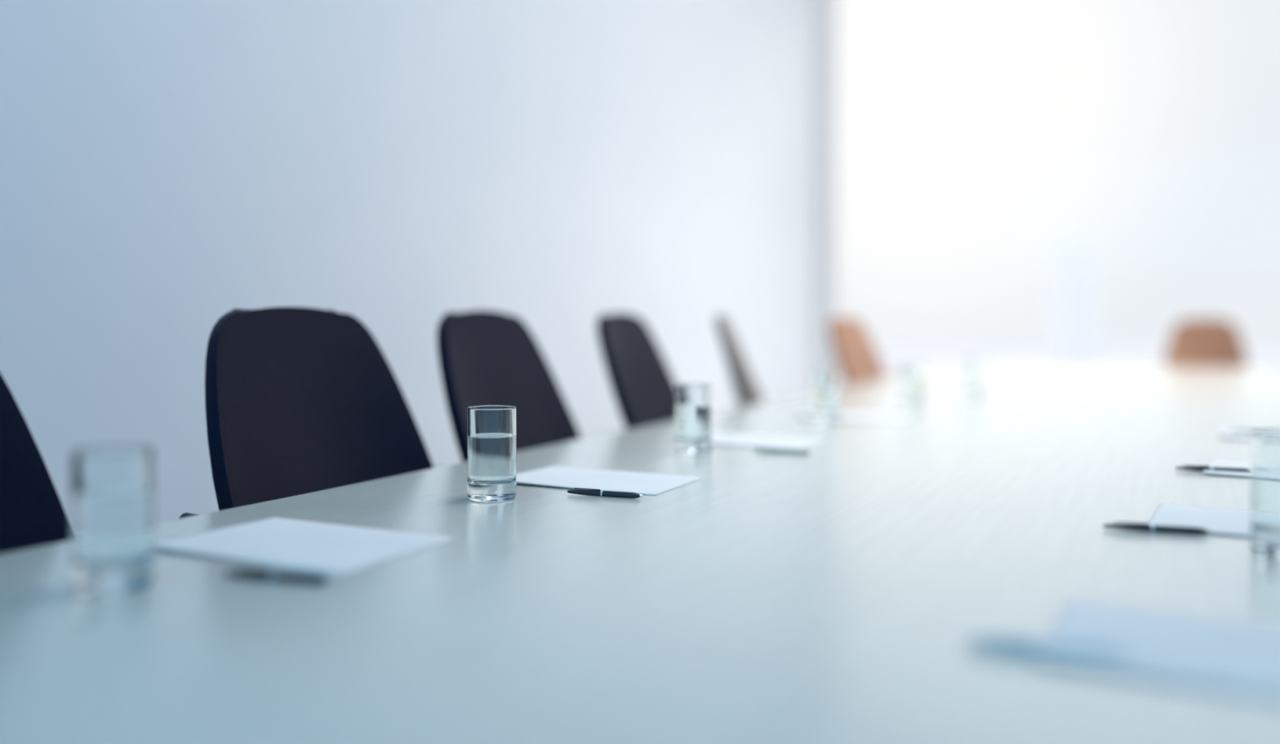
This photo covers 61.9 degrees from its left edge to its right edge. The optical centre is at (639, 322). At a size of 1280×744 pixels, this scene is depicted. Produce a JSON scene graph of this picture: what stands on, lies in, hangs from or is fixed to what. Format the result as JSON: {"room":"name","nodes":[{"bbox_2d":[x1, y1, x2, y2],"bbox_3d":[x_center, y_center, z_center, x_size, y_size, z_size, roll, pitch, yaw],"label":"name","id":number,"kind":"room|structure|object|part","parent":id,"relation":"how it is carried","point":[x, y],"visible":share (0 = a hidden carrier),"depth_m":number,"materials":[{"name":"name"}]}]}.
{"room":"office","nodes":[
{"label":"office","id":0,"kind":"room"},
{"bbox_2d":[0,0,814,529],"bbox_3d":[-1.147,-0.995,3.912,0.200,4.000,12.000,0,0,26],"label":"wall","id":1,"kind":"structure","parent":0,"point":[168,168],"depth_m":4.10,"materials":[{"name":"white paint"}]},
{"bbox_2d":[814,0,826,369],"bbox_3d":[1.530,-0.995,9.011,0.085,4.000,0.085,0,0,26],"label":"window frame","id":2,"kind":"structure","parent":1,"relation":"attached to","point":[820,6],"depth_m":8.98,"materials":[{"name":"white"}]},
{"bbox_2d":[827,0,836,369],"bbox_3d":[3.665,-0.995,8.072,4.575,4.000,0.080,0,0,26],"label":"window frame","id":3,"kind":"structure","parent":1,"relation":"in","point":[832,4],"depth_m":9.04,"materials":[{"name":"metal"}]},
{"bbox_3d":[0.988,1.065,2.746,5.060,0.120,12.200,0,0,26],"label":"floor","id":4,"kind":"structure","parent":0,"visible":0},
{"bbox_2d":[0,373,71,554],"bbox_3d":[-0.722,0.484,1.143,0.612,1.027,0.590,0,0,26],"label":"chair","id":5,"kind":"object","parent":4,"relation":"on","point":[33,514],"visible":0.22,"depth_m":1.40,"materials":[{"name":"black leather"}]},
{"bbox_2d":[179,306,434,518],"bbox_3d":[-0.403,0.484,1.813,0.612,1.027,0.590,0,0,32],"label":"chair","id":6,"kind":"object","parent":4,"relation":"on","point":[299,400],"visible":0.3,"depth_m":1.92,"materials":[{"name":"black leather"}]},
{"bbox_3d":[-0.624,0.338,1.634,0.292,0.076,0.072,0,0,43],"label":"armrest","id":7,"kind":"part","parent":6,"relation":"part of","materials":[{"name":"black leather"}]},
{"bbox_2d":[436,310,582,466],"bbox_3d":[-0.118,0.484,2.387,0.612,1.027,0.590,0,0,26],"label":"chair","id":8,"kind":"object","parent":4,"relation":"on","point":[486,357],"visible":0.31,"depth_m":2.52,"materials":[{"name":"black leather"}]},
{"bbox_2d":[596,312,675,429],"bbox_3d":[0.207,0.484,3.046,0.612,1.027,0.590,0,0,21],"label":"chair","id":9,"kind":"object","parent":4,"relation":"on","point":[642,384],"visible":0.3,"depth_m":3.14,"materials":[{"name":"black leather"}]},
{"bbox_2d":[0,363,1279,743],"bbox_3d":[1.012,0.635,2.874,1.670,0.740,8.450,0,0,26],"label":"conference table","id":10,"kind":"object","parent":4,"relation":"on","point":[833,593],"visible":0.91,"depth_m":1.02,"materials":[{"name":"white laminate"}]},
{"bbox_2d":[71,444,153,595],"bbox_3d":[-0.527,0.196,1.068,0.073,0.138,0.073,0,0,26],"label":"water glass","id":11,"kind":"object","parent":10,"relation":"on","point":[113,486],"visible":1,"depth_m":1.04,"materials":[{"name":"clear glass"}]},
{"bbox_2d":[224,567,333,583],"bbox_3d":[-0.370,0.259,1.093,0.125,0.011,0.010,0,0,14],"label":"ballpoint pen","id":12,"kind":"object","parent":10,"relation":"on","point":[257,574],"visible":1,"depth_m":1.09,"materials":[{"name":"black plastic"}]},
{"bbox_2d":[153,517,457,574],"bbox_3d":[-0.403,0.262,1.278,0.297,0.005,0.210,0,0,25],"label":"paper sheet","id":13,"kind":"object","parent":10,"relation":"on","point":[314,546],"visible":0.99,"depth_m":1.26,"materials":[{"name":"white paper"}]},
{"bbox_2d":[467,404,516,502],"bbox_3d":[-0.223,0.196,1.606,0.073,0.138,0.073,0,0,-14],"label":"water glass","id":14,"kind":"object","parent":10,"relation":"on","point":[491,428],"visible":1,"depth_m":1.57,"materials":[{"name":"clear glass"}]},
{"bbox_2d":[567,487,644,497],"bbox_3d":[-0.053,0.259,1.621,0.125,0.011,0.010,0,0,20],"label":"ballpoint pen","id":15,"kind":"object","parent":10,"relation":"on","point":[588,491],"visible":1,"depth_m":1.62,"materials":[{"name":"black plastic"}]},
{"bbox_2d":[516,465,705,495],"bbox_3d":[-0.068,0.261,1.790,0.297,0.007,0.210,0,0,25],"label":"paper sheet","id":16,"kind":"object","parent":10,"relation":"on","point":[642,483],"visible":0.92,"depth_m":1.78,"materials":[{"name":"white paper"}]},
{"bbox_2d":[675,382,711,453],"bbox_3d":[0.109,0.196,2.186,0.073,0.138,0.073,0,0,36],"label":"water glass","id":17,"kind":"object","parent":10,"relation":"on","point":[692,401],"visible":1,"depth_m":2.15,"materials":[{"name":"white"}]},
{"bbox_2d":[669,432,826,448],"bbox_3d":[0.243,0.262,2.389,0.297,0.005,0.210,0,0,26],"label":"paper sheet","id":18,"kind":"object","parent":10,"relation":"on","point":[788,442],"visible":0.82,"depth_m":2.37,"materials":[{"name":"white paper"}]},
{"bbox_2d":[752,446,813,453],"bbox_3d":[0.290,0.259,2.163,0.125,0.011,0.010,0,0,20],"label":"ballpoint pen","id":19,"kind":"object","parent":10,"relation":"on","point":[776,450],"visible":1,"depth_m":2.16,"materials":[{"name":"black metal"}]},
{"bbox_2d":[811,368,839,422],"bbox_3d":[0.494,0.196,2.846,0.073,0.138,0.073,0,0,-4],"label":"water glass","id":20,"kind":"object","parent":10,"relation":"on","point":[824,382],"visible":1,"depth_m":2.81,"materials":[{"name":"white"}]},
{"bbox_2d":[792,411,915,421],"bbox_3d":[0.607,0.263,3.013,0.297,0.004,0.210,0,0,26],"label":"paper sheet","id":21,"kind":"object","parent":10,"relation":"on","point":[851,415],"visible":0.73,"depth_m":2.98,"materials":[{"name":"white paper"}]},
{"bbox_2d":[898,363,923,408],"bbox_3d":[0.836,0.196,3.287,0.073,0.138,0.073,0,0,-44],"label":"water glass","id":22,"kind":"object","parent":10,"relation":"on","point":[910,375],"visible":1,"depth_m":3.26,"materials":[{"name":"white"}]},
{"bbox_2d":[961,357,983,397],"bbox_3d":[1.181,0.196,3.786,0.073,0.138,0.073,0,0,6],"label":"water glass","id":23,"kind":"object","parent":10,"relation":"on","point":[972,368],"visible":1,"depth_m":3.75,"materials":[{"name":"white"}]},
{"bbox_2d":[1031,599,1279,698],"bbox_3d":[0.485,0.263,0.848,0.297,0.004,0.210,0,0,29],"label":"paper sheet","id":24,"kind":"object","parent":10,"relation":"on","point":[1236,655],"visible":0.99,"depth_m":0.87,"materials":[{"name":"white paper"}]},
{"bbox_2d":[963,635,1130,657],"bbox_3d":[0.324,0.259,0.852,0.125,0.011,0.010,0,0,17],"label":"ballpoint pen","id":25,"kind":"object","parent":24,"relation":"on","point":[1014,644],"visible":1,"depth_m":0.85,"materials":[{"name":"grey plastic"}]},
{"bbox_2d":[1102,521,1212,534],"bbox_3d":[0.652,0.259,1.346,0.125,0.011,0.010,0,0,18],"label":"ballpoint pen","id":26,"kind":"object","parent":10,"relation":"on","point":[1138,526],"visible":1,"depth_m":1.34,"materials":[{"name":"black plastic"}]},
{"bbox_2d":[1147,502,1250,536],"bbox_3d":[0.832,0.263,1.387,0.297,0.004,0.210,0,0,30],"label":"paper sheet","id":27,"kind":"object","parent":10,"relation":"on","point":[1216,520],"visible":0.69,"depth_m":1.43,"materials":[{"name":"white paper"}]},
{"bbox_2d":[1203,460,1250,476],"bbox_3d":[1.160,0.263,1.870,0.297,0.004,0.210,0,0,30],"label":"paper sheet","id":28,"kind":"object","parent":10,"relation":"on","point":[1211,463],"visible":0.56,"depth_m":1.94,"materials":[{"name":"white paper"}]},
{"bbox_2d":[1175,464,1250,471],"bbox_3d":[1.018,0.259,1.889,0.125,0.011,0.010,0,0,20],"label":"ballpoint pen","id":29,"kind":"object","parent":28,"relation":"on","point":[1193,468],"visible":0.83,"depth_m":1.89,"materials":[{"name":"black plastic"}]},
{"bbox_2d":[1217,428,1250,438],"bbox_3d":[1.508,0.263,2.467,0.297,0.004,0.210,0,0,29],"label":"paper sheet","id":30,"kind":"object","parent":10,"relation":"on","point":[1222,433],"visible":0.43,"depth_m":2.49,"materials":[{"name":"white paper"}]},
{"bbox_2d":[1227,428,1253,433],"bbox_3d":[1.465,0.259,2.527,0.125,0.011,0.010,0,0,23],"label":"ballpoint pen","id":31,"kind":"object","parent":30,"relation":"on","point":[1243,430],"visible":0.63,"depth_m":2.54,"materials":[{"name":"grey plastic"}]},
{"bbox_2d":[1250,430,1279,557],"bbox_3d":[0.742,0.196,1.222,0.073,0.138,0.073,0,0,-34],"label":"water glass","id":32,"kind":"object","parent":10,"relation":"on","point":[1264,444],"visible":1,"depth_m":1.21,"materials":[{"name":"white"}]},
{"bbox_2d":[714,314,765,407],"bbox_3d":[0.573,0.484,3.802,0.612,1.027,0.590,0,0,9],"label":"chair","id":33,"kind":"object","parent":4,"relation":"on","point":[747,392],"visible":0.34,"depth_m":3.70,"materials":[{"name":"black leather"}]},
{"bbox_2d":[827,316,888,387],"bbox_3d":[1.240,0.484,5.122,0.612,1.027,0.590,0,0,37],"label":"chair","id":34,"kind":"object","parent":4,"relation":"on","point":[858,361],"visible":0.3,"depth_m":5.28,"materials":[{"name":"brown leather"}]},
{"bbox_2d":[1163,318,1248,367],"bbox_3d":[3.506,0.484,6.603,0.590,1.027,0.612,0,0,26],"label":"chair","id":35,"kind":"object","parent":4,"relation":"on","point":[1193,342],"visible":0.25,"depth_m":6.82,"materials":[{"name":"brown leather"}]},
{"label":"outside","id":36,"kind":"structure","parent":0,"visible":0},
{"bbox_2d":[826,346,1279,386],"bbox_3d":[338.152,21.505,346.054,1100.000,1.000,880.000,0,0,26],"label":"floor","id":37,"kind":"structure","parent":36,"point":[1268,362],"depth_m":646.86,"materials":[{"name":"white"}]},
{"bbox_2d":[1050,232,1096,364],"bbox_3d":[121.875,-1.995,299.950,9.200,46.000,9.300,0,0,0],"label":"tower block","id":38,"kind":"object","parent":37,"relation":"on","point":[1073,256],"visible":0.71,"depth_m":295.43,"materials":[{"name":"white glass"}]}
]}

